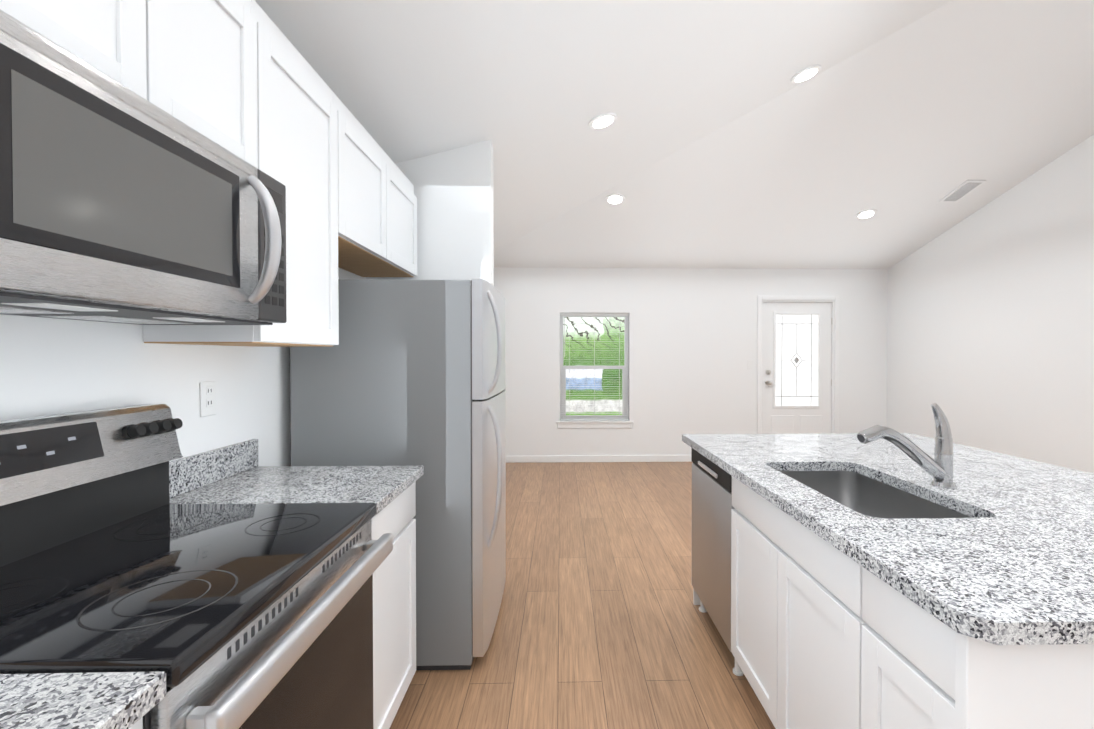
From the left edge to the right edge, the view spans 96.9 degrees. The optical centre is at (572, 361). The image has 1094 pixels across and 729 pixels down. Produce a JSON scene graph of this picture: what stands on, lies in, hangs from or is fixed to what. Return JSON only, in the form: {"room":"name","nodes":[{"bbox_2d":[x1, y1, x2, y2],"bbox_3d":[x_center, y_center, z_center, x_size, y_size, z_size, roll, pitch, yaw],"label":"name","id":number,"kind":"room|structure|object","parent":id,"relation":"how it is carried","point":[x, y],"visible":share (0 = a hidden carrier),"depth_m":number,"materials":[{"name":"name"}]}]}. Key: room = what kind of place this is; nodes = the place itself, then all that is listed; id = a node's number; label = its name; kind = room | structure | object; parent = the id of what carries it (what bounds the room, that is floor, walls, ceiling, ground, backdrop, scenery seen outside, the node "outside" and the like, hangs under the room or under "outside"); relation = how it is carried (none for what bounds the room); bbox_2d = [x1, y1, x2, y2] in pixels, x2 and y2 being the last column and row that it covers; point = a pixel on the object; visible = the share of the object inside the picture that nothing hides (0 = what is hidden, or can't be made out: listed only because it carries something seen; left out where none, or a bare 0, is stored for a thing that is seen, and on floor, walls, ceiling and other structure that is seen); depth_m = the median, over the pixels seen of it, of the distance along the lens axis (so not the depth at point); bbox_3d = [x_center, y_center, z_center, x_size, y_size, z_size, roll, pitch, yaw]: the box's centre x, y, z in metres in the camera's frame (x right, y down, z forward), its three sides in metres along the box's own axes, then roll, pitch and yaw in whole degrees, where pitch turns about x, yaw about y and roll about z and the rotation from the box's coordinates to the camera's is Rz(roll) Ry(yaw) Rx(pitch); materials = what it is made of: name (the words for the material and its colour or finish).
{"room":"kitchen","nodes":[
{"label":"kitchen","id":0,"kind":"room"},
{"bbox_2d":[0,267,367,465],"bbox_3d":[-1.294,-0.814,1.891,0.150,4.250,8.580,0,1,-1],"label":"wall","id":1,"kind":"structure","parent":0,"point":[49,366],"depth_m":1.38,"materials":[{"name":"white paint"}]},
{"bbox_2d":[0,0,183,122],"bbox_3d":[-1.028,-0.765,0.835,0.322,0.504,0.424,0,1,-1],"label":"upper cabinet","id":2,"kind":"object","parent":1,"relation":"attached to","point":[138,44],"depth_m":0.94,"materials":[{"name":"white paint"}]},
{"bbox_2d":[200,381,215,416],"bbox_3d":[-1.207,0.122,1.604,0.007,0.115,0.070,0,1,-1],"label":"electrical outlet plate","id":3,"kind":"object","parent":1,"relation":"attached to","point":[207,398],"visible":1,"depth_m":1.60,"materials":[{"name":"white plastic"}]},
{"bbox_2d":[184,0,267,174],"bbox_3d":[-1.036,-0.768,1.138,0.322,0.504,0.424,0,1,-1],"label":"upper cabinet","id":4,"kind":"object","parent":1,"relation":"attached to","point":[242,79],"depth_m":1.25,"materials":[{"name":"white paint"}]},
{"bbox_2d":[0,9,286,324],"bbox_3d":[-0.957,-0.293,0.994,0.474,0.394,0.723,0,1,-1],"label":"microwave","id":5,"kind":"object","parent":4,"relation":"attached to","point":[120,203],"visible":1,"depth_m":0.85,"materials":[{"name":"silver metal"}]},
{"bbox_2d":[143,17,343,346],"bbox_3d":[-1.048,-0.542,1.597,0.322,0.966,0.487,0,1,-1],"label":"upper cabinet","id":6,"kind":"object","parent":1,"relation":"attached to","point":[306,117],"depth_m":1.60,"materials":[{"name":"white paint"}]},
{"bbox_2d":[344,105,395,263],"bbox_3d":[-1.062,-0.764,2.124,0.322,0.536,0.570,0,1,-1],"label":"upper cabinet","id":7,"kind":"object","parent":1,"relation":"attached to","point":[369,173],"depth_m":2.17,"materials":[{"name":"white paint"}]},
{"bbox_2d":[344,166,416,276],"bbox_3d":[-1.073,-0.769,2.572,0.322,0.536,0.571,0,1,-1],"label":"upper cabinet","id":8,"kind":"object","parent":1,"relation":"attached to","point":[406,201],"depth_m":2.67,"materials":[{"name":"white paint"}]},
{"bbox_2d":[368,139,495,287],"bbox_3d":[-0.857,-0.827,2.973,0.720,4.250,0.120,0,1,-1],"label":"wall","id":9,"kind":"structure","parent":0,"point":[453,188],"depth_m":2.92,"materials":[{"name":"white paint"}]},
{"bbox_2d":[389,462,775,728],"bbox_3d":[1.450,1.350,1.987,5.940,0.080,8.880,0,1,-1],"label":"floor","id":10,"kind":"structure","parent":0,"point":[603,622],"depth_m":2.38,"materials":[{"name":"brown wood"}]},
{"bbox_2d":[129,717,142,728],"bbox_3d":[-0.868,0.890,0.297,0.616,0.874,0.694,0,1,-1],"label":"base cabinet","id":11,"kind":"object","parent":10,"relation":"on","point":[139,724],"depth_m":0.63,"materials":[{"name":"white paint"}]},
{"bbox_2d":[0,439,423,728],"bbox_3d":[-0.852,0.382,0.233,0.644,0.141,3.235,0,1,-1],"label":"countertop","id":12,"kind":"structure","parent":11,"relation":"on","point":[233,474],"depth_m":1.42,"materials":[{"name":"stone"}]},
{"bbox_2d":[0,404,392,728],"bbox_3d":[-0.838,0.721,1.009,0.688,1.198,0.721,0,1,-1],"label":"range","id":13,"kind":"object","parent":10,"relation":"on","point":[232,616],"visible":1,"depth_m":0.98,"materials":[{"name":"black glass"}]},
{"bbox_2d":[372,481,415,728],"bbox_3d":[-0.902,0.875,1.613,0.616,0.874,0.476,0,1,-1],"label":"base cabinet","id":14,"kind":"object","parent":10,"relation":"on","point":[394,622],"depth_m":1.63,"materials":[{"name":"white paint"}]},
{"bbox_2d":[290,279,505,669],"bbox_3d":[-0.748,0.469,2.420,0.868,1.669,0.800,0,1,-1],"label":"fridge","id":15,"kind":"object","parent":10,"relation":"on","point":[407,373],"visible":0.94,"depth_m":2.02,"materials":[{"name":"grey paint"}]},
{"bbox_2d":[691,448,743,675],"bbox_3d":[0.937,0.870,2.288,0.620,0.871,0.594,0,1,-1],"label":"dishwasher","id":16,"kind":"object","parent":10,"relation":"on","point":[712,506],"visible":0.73,"depth_m":2.21,"materials":[{"name":"grey paint"}]},
{"bbox_2d":[741,516,836,728],"bbox_3d":[0.939,0.984,1.561,0.433,0.658,0.853,0,1,-1],"label":"base cabinet","id":17,"kind":"object","parent":10,"relation":"on","point":[825,634],"depth_m":1.49,"materials":[{"name":"white paint"}]},
{"bbox_2d":[833,549,1093,728],"bbox_3d":[0.984,0.882,1.023,0.630,0.874,0.344,0,1,-1],"label":"base cabinet","id":18,"kind":"object","parent":10,"relation":"on","point":[896,665],"depth_m":0.91,"materials":[{"name":"white paint"}]},
{"bbox_2d":[682,433,1093,644],"bbox_3d":[1.233,0.417,1.699,1.247,0.036,1.845,0,1,-1],"label":"countertop","id":19,"kind":"structure","parent":18,"relation":"on","point":[1010,561],"depth_m":1.19,"materials":[{"name":"stone"}]},
{"bbox_2d":[779,471,971,518],"bbox_3d":[0.938,0.529,1.589,0.424,0.182,0.730,0,1,-1],"label":"sink","id":20,"kind":"object","parent":19,"relation":"in","point":[862,494],"visible":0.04,"depth_m":1.82,"materials":[{"name":"silver metal"}]},
{"bbox_2d":[857,403,955,487],"bbox_3d":[1.074,0.267,1.563,0.329,0.266,0.079,0,1,-1],"label":"faucet","id":21,"kind":"object","parent":19,"relation":"on","point":[938,468],"visible":1,"depth_m":1.55,"materials":[{"name":"silver metal"}]},
{"bbox_2d":[255,0,1093,268],"bbox_3d":[1.450,-1.897,1.949,5.580,1.599,8.520,0,1,-1],"label":"ceiling","id":22,"kind":"structure","parent":0,"point":[722,141],"depth_m":3.25,"materials":[{"name":"white paint"}]},
{"bbox_2d":[589,112,616,128],"bbox_3d":[0.190,-1.516,3.052,0.184,0.013,0.184,-15,1,-1],"label":"recessed light","id":23,"kind":"object","parent":22,"relation":"in","point":[603,120],"visible":0.94,"depth_m":3.03,"materials":[{"name":"white paint"}]},
{"bbox_2d":[605,193,624,204],"bbox_3d":[0.401,-1.543,4.593,0.184,0.013,0.184,0,-14,-1],"label":"recessed light","id":24,"kind":"object","parent":22,"relation":"in","point":[615,198],"visible":1,"depth_m":4.58,"materials":[{"name":"white paint"}]},
{"bbox_2d":[791,65,820,83],"bbox_3d":[1.518,-1.869,3.152,0.184,0.013,0.184,-15,1,-1],"label":"recessed light","id":25,"kind":"object","parent":22,"relation":"in","point":[807,73],"visible":1,"depth_m":3.13,"materials":[{"name":"white paint"}]},
{"bbox_2d":[856,209,876,218],"bbox_3d":[2.959,-1.487,4.883,0.184,0.013,0.184,0,-14,-1],"label":"recessed light","id":26,"kind":"object","parent":22,"relation":"in","point":[866,213],"visible":0.9,"depth_m":4.87,"materials":[{"name":"white paint"}]},
{"bbox_2d":[939,180,985,201],"bbox_3d":[3.626,-1.584,4.511,0.180,0.016,0.340,0,-14,-1],"label":"ceiling vent","id":27,"kind":"object","parent":22,"relation":"in","point":[963,190],"visible":0.98,"depth_m":4.49,"materials":[{"name":"white metal"}]},
{"bbox_2d":[496,267,887,455],"bbox_3d":[1.341,-0.864,6.175,5.280,4.250,0.150,0,1,-1],"label":"wall","id":28,"kind":"structure","parent":0,"point":[692,332],"depth_m":6.11,"materials":[{"name":"white paint"}]},
{"bbox_2d":[556,313,633,427],"bbox_3d":[0.273,0.108,6.139,0.976,1.450,0.170,0,1,-1],"label":"window","id":29,"kind":"structure","parent":28,"relation":"in","point":[595,421],"depth_m":6.13,"materials":[{"name":"white paint"}]},
{"bbox_2d":[506,455,691,462],"bbox_3d":[0.503,1.220,6.094,3.658,0.085,0.017,0,1,-1],"label":"baseboard","id":30,"kind":"structure","parent":28,"relation":"attached to","point":[603,458],"depth_m":6.07,"materials":[{"name":"white paint"}]},
{"bbox_2d":[763,302,831,433],"bbox_3d":[2.862,0.244,6.158,0.897,2.003,0.119,0,1,-1],"label":"front door","id":31,"kind":"structure","parent":28,"relation":"in","point":[797,382],"depth_m":6.18,"materials":[{"name":"white paint"}]},
{"bbox_2d":[757,296,838,433],"bbox_3d":[2.856,0.212,6.218,1.046,2.098,0.166,0,1,-1],"label":"door frame","id":32,"kind":"structure","parent":28,"relation":"attached to","point":[834,386],"depth_m":6.14,"materials":[{"name":"white paint"}]},
{"bbox_2d":[888,134,1093,473],"bbox_3d":[4.194,-0.816,2.032,0.150,4.250,8.580,0,1,-1],"label":"wall","id":33,"kind":"structure","parent":0,"point":[976,326],"depth_m":4.50,"materials":[{"name":"white paint"}]},
{"label":"outside","id":34,"kind":"structure","parent":0,"visible":0},
{"bbox_2d":[563,317,623,414],"bbox_3d":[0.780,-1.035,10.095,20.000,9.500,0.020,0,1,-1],"label":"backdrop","id":35,"kind":"structure","parent":34,"point":[605,372],"depth_m":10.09,"materials":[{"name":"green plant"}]}
]}

